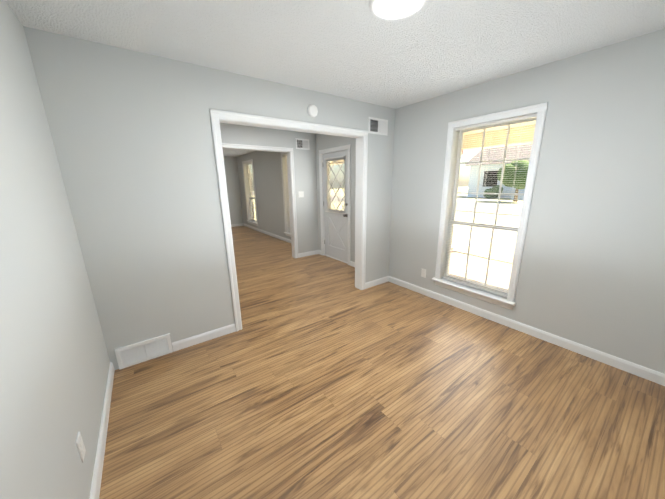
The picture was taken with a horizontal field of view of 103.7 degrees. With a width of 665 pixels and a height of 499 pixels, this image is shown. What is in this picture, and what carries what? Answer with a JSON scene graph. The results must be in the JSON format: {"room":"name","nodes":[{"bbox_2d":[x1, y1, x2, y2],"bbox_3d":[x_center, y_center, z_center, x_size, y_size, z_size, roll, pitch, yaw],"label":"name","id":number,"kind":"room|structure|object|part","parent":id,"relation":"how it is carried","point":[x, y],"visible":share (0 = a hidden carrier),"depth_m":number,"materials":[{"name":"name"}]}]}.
{"room":"empty dining room","nodes":[
{"label":"empty dining room","id":0,"kind":"room"},
{"bbox_2d":[0,0,109,498],"bbox_3d":[-2.828,-0.460,3.083,0.120,2.440,11.550,-11,17,-35],"label":"wall","id":1,"kind":"structure","parent":0,"point":[54,363],"depth_m":1.15,"materials":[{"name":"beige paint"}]},
{"bbox_2d":[76,431,85,462],"bbox_3d":[-1.178,0.925,1.226,0.009,0.115,0.070,-11,17,-35],"label":"outlet","id":2,"kind":"object","parent":1,"relation":"attached to","point":[80,446],"visible":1,"depth_m":1.21,"materials":[{"name":"white plastic"}]},
{"bbox_2d":[89,362,114,498],"bbox_3d":[-0.978,1.247,1.034,0.014,0.088,2.900,-11,17,-35],"label":"baseboard","id":3,"kind":"structure","parent":1,"relation":"attached to","point":[99,460],"depth_m":1.52,"materials":[{"name":"white wood"}]},
{"bbox_2d":[23,26,394,369],"bbox_3d":[-0.517,-0.446,2.895,3.400,2.440,0.130,-11,17,-35],"label":"wall","id":4,"kind":"structure","parent":0,"point":[131,134],"depth_m":2.13,"materials":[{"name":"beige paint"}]},
{"bbox_2d":[115,333,172,369],"bbox_3d":[-1.638,0.887,2.288,0.390,0.188,0.016,-11,17,-35],"label":"air vent","id":5,"kind":"object","parent":4,"relation":"in","point":[140,352],"visible":1,"depth_m":2.28,"materials":[{"name":"white metal"}]},
{"bbox_2d":[172,323,235,351],"bbox_3d":[-1.247,0.860,2.575,0.568,0.088,0.014,-11,17,-35],"label":"baseboard","id":6,"kind":"structure","parent":4,"relation":"attached to","point":[184,343],"depth_m":2.55,"materials":[{"name":"white wood"}]},
{"bbox_2d":[210,109,367,330],"bbox_3d":[-0.331,-0.327,3.064,1.835,2.120,0.170,-11,17,-35],"label":"trim","id":7,"kind":"structure","parent":4,"relation":"attached to","point":[218,117],"depth_m":2.71,"materials":[{"name":"white wood"}]},
{"bbox_2d":[307,104,317,116],"bbox_3d":[-0.207,-1.472,2.771,0.126,0.120,0.038,-11,17,-35],"label":"smoke detector","id":8,"kind":"object","parent":4,"relation":"attached to","point":[312,110],"visible":0.98,"depth_m":2.75,"materials":[{"name":"white plastic"}]},
{"bbox_2d":[365,276,388,288],"bbox_3d":[0.665,0.491,3.917,0.483,0.088,0.014,-11,17,-35],"label":"baseboard","id":9,"kind":"structure","parent":4,"relation":"attached to","point":[385,279],"depth_m":3.91,"materials":[{"name":"white wood"}]},
{"bbox_2d":[368,117,387,135],"bbox_3d":[0.589,-1.584,3.363,0.345,0.190,0.026,-11,17,-35],"label":"air vent","id":10,"kind":"object","parent":4,"relation":"in","point":[377,126],"visible":1,"depth_m":3.36,"materials":[{"name":"white metal"}]},
{"bbox_2d":[223,156,242,223],"bbox_3d":[-4.762,-1.825,8.565,3.400,2.440,0.140,-11,17,-35],"label":"wall","id":11,"kind":"structure","parent":0,"point":[233,186],"depth_m":9.32,"materials":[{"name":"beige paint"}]},
{"bbox_2d":[231,223,242,226],"bbox_3d":[-4.704,-0.670,8.791,3.330,0.088,0.014,-11,17,-35],"label":"baseboard","id":12,"kind":"structure","parent":11,"relation":"attached to","point":[232,225],"depth_m":9.60,"materials":[{"name":"white wood"}]},
{"bbox_2d":[220,123,318,252],"bbox_3d":[-1.729,-0.840,4.514,3.400,2.440,0.130,-11,17,-35],"label":"wall","id":13,"kind":"structure","parent":0,"point":[305,171],"depth_m":5.12,"materials":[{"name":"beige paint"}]},
{"bbox_2d":[222,143,297,257],"bbox_3d":[-1.478,-0.742,4.725,1.755,2.140,0.170,-11,17,-35],"label":"trim","id":14,"kind":"structure","parent":13,"relation":"attached to","point":[291,188],"depth_m":5.02,"materials":[{"name":"white wood"}]},
{"bbox_2d":[298,191,303,196],"bbox_3d":[-0.620,-1.095,5.190,0.116,0.115,0.015,-11,17,-35],"label":"light switch","id":15,"kind":"object","parent":13,"relation":"attached to","point":[301,193],"visible":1,"depth_m":5.19,"materials":[{"name":"white plastic"}]},
{"bbox_2d":[295,138,309,149],"bbox_3d":[-0.573,-2.019,5.009,0.300,0.190,0.026,-11,17,-35],"label":"air vent","id":16,"kind":"object","parent":13,"relation":"in","point":[303,144],"visible":1,"depth_m":5.01,"materials":[{"name":"white metal"}]},
{"bbox_2d":[298,250,320,257],"bbox_3d":[-0.495,0.091,5.556,0.513,0.088,0.040,-11,17,-35],"label":"baseboard","id":17,"kind":"structure","parent":13,"relation":"attached to","point":[309,253],"depth_m":5.56,"materials":[{"name":"white wood"}]},
{"bbox_2d":[237,134,355,261],"bbox_3d":[-1.204,-1.423,6.779,0.200,2.440,7.285,-11,17,-35],"label":"wall","id":18,"kind":"structure","parent":0,"point":[268,186],"depth_m":7.09,"materials":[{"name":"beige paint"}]},
{"bbox_2d":[242,159,257,225],"bbox_3d":[-2.647,-1.870,8.692,0.282,2.065,1.016,-11,17,-35],"label":"living room window","id":19,"kind":"structure","parent":18,"relation":"in","point":[249,188],"depth_m":8.85,"materials":[{"name":"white glass"}]},
{"bbox_3d":[-2.631,-1.885,8.700,0.078,1.910,0.850,-11,17,-35],"label":"sash","id":20,"kind":"part","parent":19,"relation":"part of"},
{"bbox_3d":[-2.626,-1.886,8.704,0.038,1.830,0.778,-11,17,-35],"label":"glass","id":21,"kind":"part","parent":19,"relation":"part of","materials":[{"name":"clear glass"}]},
{"bbox_2d":[243,223,290,242],"bbox_3d":[-1.858,-0.456,7.788,0.014,0.088,5.020,-11,17,-35],"label":"baseboard","id":22,"kind":"structure","parent":18,"relation":"attached to","point":[267,233],"depth_m":7.82,"materials":[{"name":"white wood"}]},
{"bbox_2d":[280,152,290,236],"bbox_3d":[-0.888,-1.299,6.343,0.282,2.065,1.016,-11,17,-35],"label":"living room window","id":23,"kind":"structure","parent":18,"relation":"in","point":[287,232],"depth_m":6.63,"materials":[{"name":"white glass"}]},
{"bbox_2d":[283,155,290,231],"bbox_3d":[-0.929,-1.307,6.310,0.034,1.895,0.838,-11,17,-35],"label":"blind","id":24,"kind":"object","parent":23,"relation":"attached to","point":[285,179],"depth_m":6.65,"materials":[{"name":"white plastic"}]},
{"bbox_2d":[319,144,350,264],"bbox_3d":[0.111,-0.834,5.047,0.262,2.115,0.950,-11,17,-35],"label":"door frame","id":25,"kind":"structure","parent":18,"relation":"in","point":[331,178],"depth_m":4.94,"materials":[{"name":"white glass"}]},
{"bbox_2d":[323,150,347,261],"bbox_3d":[0.080,-0.803,5.031,0.048,2.021,0.802,-11,17,-35],"label":"front door","id":26,"kind":"structure","parent":25,"relation":"attached to","point":[336,235],"depth_m":5.07,"materials":[{"name":"white paint"}]},
{"bbox_2d":[324,156,345,213],"bbox_3d":[0.043,-1.197,4.908,0.028,1.019,0.622,-11,17,-35],"label":"window blind","id":27,"kind":"object","parent":26,"relation":"attached to","point":[330,195],"visible":0.94,"depth_m":4.88,"materials":[{"name":"white plastic"}]},
{"bbox_3d":[0.076,-1.204,4.930,0.004,0.921,0.572,-11,17,-35],"label":"glass","id":28,"kind":"part","parent":25,"relation":"part of","materials":[{"name":"clear glass"}]},
{"bbox_2d":[5,0,664,156],"bbox_3d":[-1.356,-1.970,3.742,3.720,0.120,11.670,-11,17,-35],"label":"ceiling","id":29,"kind":"structure","parent":0,"point":[358,50],"depth_m":1.73,"materials":[{"name":"white paint"}]},
{"bbox_2d":[369,0,426,19],"bbox_3d":[0.350,-1.314,1.391,0.304,0.042,0.304,-11,17,-35],"label":"ceiling light","id":30,"kind":"object","parent":29,"relation":"attached to","point":[392,9],"visible":1,"depth_m":1.41,"materials":[{"name":"white glass"}]},
{"bbox_2d":[99,226,664,498],"bbox_3d":[-1.319,0.511,4.373,3.720,0.120,11.670,-11,17,-35],"label":"floor","id":31,"kind":"structure","parent":0,"point":[318,376],"depth_m":1.78,"materials":[{"name":"brown wood"}]},
{"bbox_2d":[389,29,664,373],"bbox_3d":[2.152,-0.312,2.213,0.200,2.440,4.265,-11,17,-35],"label":"wall","id":32,"kind":"structure","parent":0,"point":[592,271],"depth_m":2.16,"materials":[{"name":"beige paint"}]},
{"bbox_2d":[421,269,425,277],"bbox_3d":[1.226,0.319,3.521,0.009,0.115,0.070,-11,17,-35],"label":"outlet","id":33,"kind":"object","parent":32,"relation":"attached to","point":[423,272],"visible":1,"depth_m":3.52,"materials":[{"name":"white plastic"}]},
{"bbox_2d":[432,102,547,309],"bbox_3d":[1.627,-0.407,2.844,0.200,1.938,0.934,-11,17,-35],"label":"room window","id":34,"kind":"structure","parent":32,"relation":"in","point":[508,302],"depth_m":2.76,"materials":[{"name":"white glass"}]},
{"bbox_2d":[440,113,536,297],"bbox_3d":[1.680,-0.424,2.880,0.231,1.833,0.808,-11,17,-35],"label":"liner","id":35,"kind":"object","parent":34,"relation":"attached to","point":[453,163],"visible":0.25,"depth_m":3.08,"materials":[{"name":"white wood"}]},
{"bbox_2d":[442,114,536,296],"bbox_3d":[1.619,-0.422,2.835,0.034,1.768,0.756,-11,17,-35],"label":"blinds","id":36,"kind":"object","parent":34,"relation":"attached to","point":[500,122],"visible":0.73,"depth_m":2.83,"materials":[{"name":"white plastic"}]},
{"bbox_2d":[453,130,461,208],"bbox_3d":[1.415,-0.891,2.961,0.022,0.860,0.012,-11,17,-35],"label":"blind wand","id":37,"kind":"object","parent":36,"relation":"hanging from","point":[457,168],"visible":1,"depth_m":2.95,"materials":[{"name":"white plastic"}]},
{"bbox_3d":[1.676,-0.428,2.876,0.078,1.786,0.768,-11,17,-35],"label":"room window sash","id":38,"kind":"part","parent":34,"relation":"part of","materials":[{"name":"white wood"}]},
{"bbox_3d":[1.682,-0.429,2.880,0.038,1.703,0.696,-11,17,-35],"label":"glass","id":39,"kind":"part","parent":34,"relation":"part of","materials":[{"name":"clear glass"}]},
{"bbox_2d":[389,276,664,385],"bbox_3d":[1.719,0.727,2.927,0.014,0.088,2.900,-11,17,-35],"label":"baseboard","id":40,"kind":"structure","parent":32,"relation":"attached to","point":[628,366],"depth_m":2.46,"materials":[{"name":"white wood"}]},
{"label":"outside","id":41,"kind":"structure","parent":0,"visible":0},
{"bbox_2d":[453,187,522,264],"bbox_3d":[21.189,-3.739,20.936,120.000,0.120,130.000,-11,17,-35],"label":"ground","id":42,"kind":"structure","parent":41,"point":[492,217],"depth_m":11.14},
{"bbox_2d":[449,221,518,290],"bbox_3d":[5.325,-0.609,8.802,12.400,0.280,12.400,-11,17,-35],"label":"porch","id":43,"kind":"object","parent":42,"relation":"on","point":[514,224],"depth_m":4.94,"materials":[{"name":"concrete"}]},
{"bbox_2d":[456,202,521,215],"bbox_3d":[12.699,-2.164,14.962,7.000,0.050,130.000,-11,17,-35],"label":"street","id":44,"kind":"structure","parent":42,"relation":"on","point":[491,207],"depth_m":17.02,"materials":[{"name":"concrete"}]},
{"bbox_2d":[483,185,502,198],"bbox_3d":[16.552,-5.870,26.820,1.889,1.436,1.679,-11,17,-35],"label":"bush","id":45,"kind":"object","parent":42,"relation":"on","point":[494,190],"depth_m":26.36,"materials":[{"name":"green plant"}]},
{"bbox_2d":[467,163,524,199],"bbox_3d":[23.096,-7.065,26.646,11.400,3.500,14.000,-11,17,-35],"label":"house","id":46,"kind":"structure","parent":42,"relation":"on","point":[473,184],"depth_m":28.51,"materials":[{"name":"white"}]},
{"bbox_2d":[483,171,497,186],"bbox_3d":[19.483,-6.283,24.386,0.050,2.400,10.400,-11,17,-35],"label":"window","id":47,"kind":"structure","parent":46,"relation":"attached to","point":[492,176],"depth_m":27.81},
{"bbox_2d":[464,144,531,165],"bbox_3d":[23.615,-10.324,26.242,11.000,3.000,15.000,-11,17,-35],"label":"roof","id":48,"kind":"structure","parent":46,"relation":"on","point":[512,152],"depth_m":27.77,"materials":[{"name":"brown"}]},
{"bbox_2d":[497,160,528,201],"bbox_3d":[15.769,-5.845,22.240,3.256,3.514,3.436,-11,17,-35],"label":"tree","id":49,"kind":"object","parent":42,"relation":"on","point":[522,176],"depth_m":21.23,"materials":[{"name":"green plant"}]},
{"bbox_3d":[1.995,-1.056,5.881,0.420,2.120,9.520,-11,17,-35],"label":"porch column","id":50,"kind":"structure","parent":0,"visible":0},
{"bbox_2d":[462,121,535,150],"bbox_3d":[1.248,-2.193,5.364,2.400,0.360,12.400,-11,17,-35],"label":"porch roof","id":51,"kind":"structure","parent":50,"relation":"on","point":[494,141],"depth_m":4.57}
]}

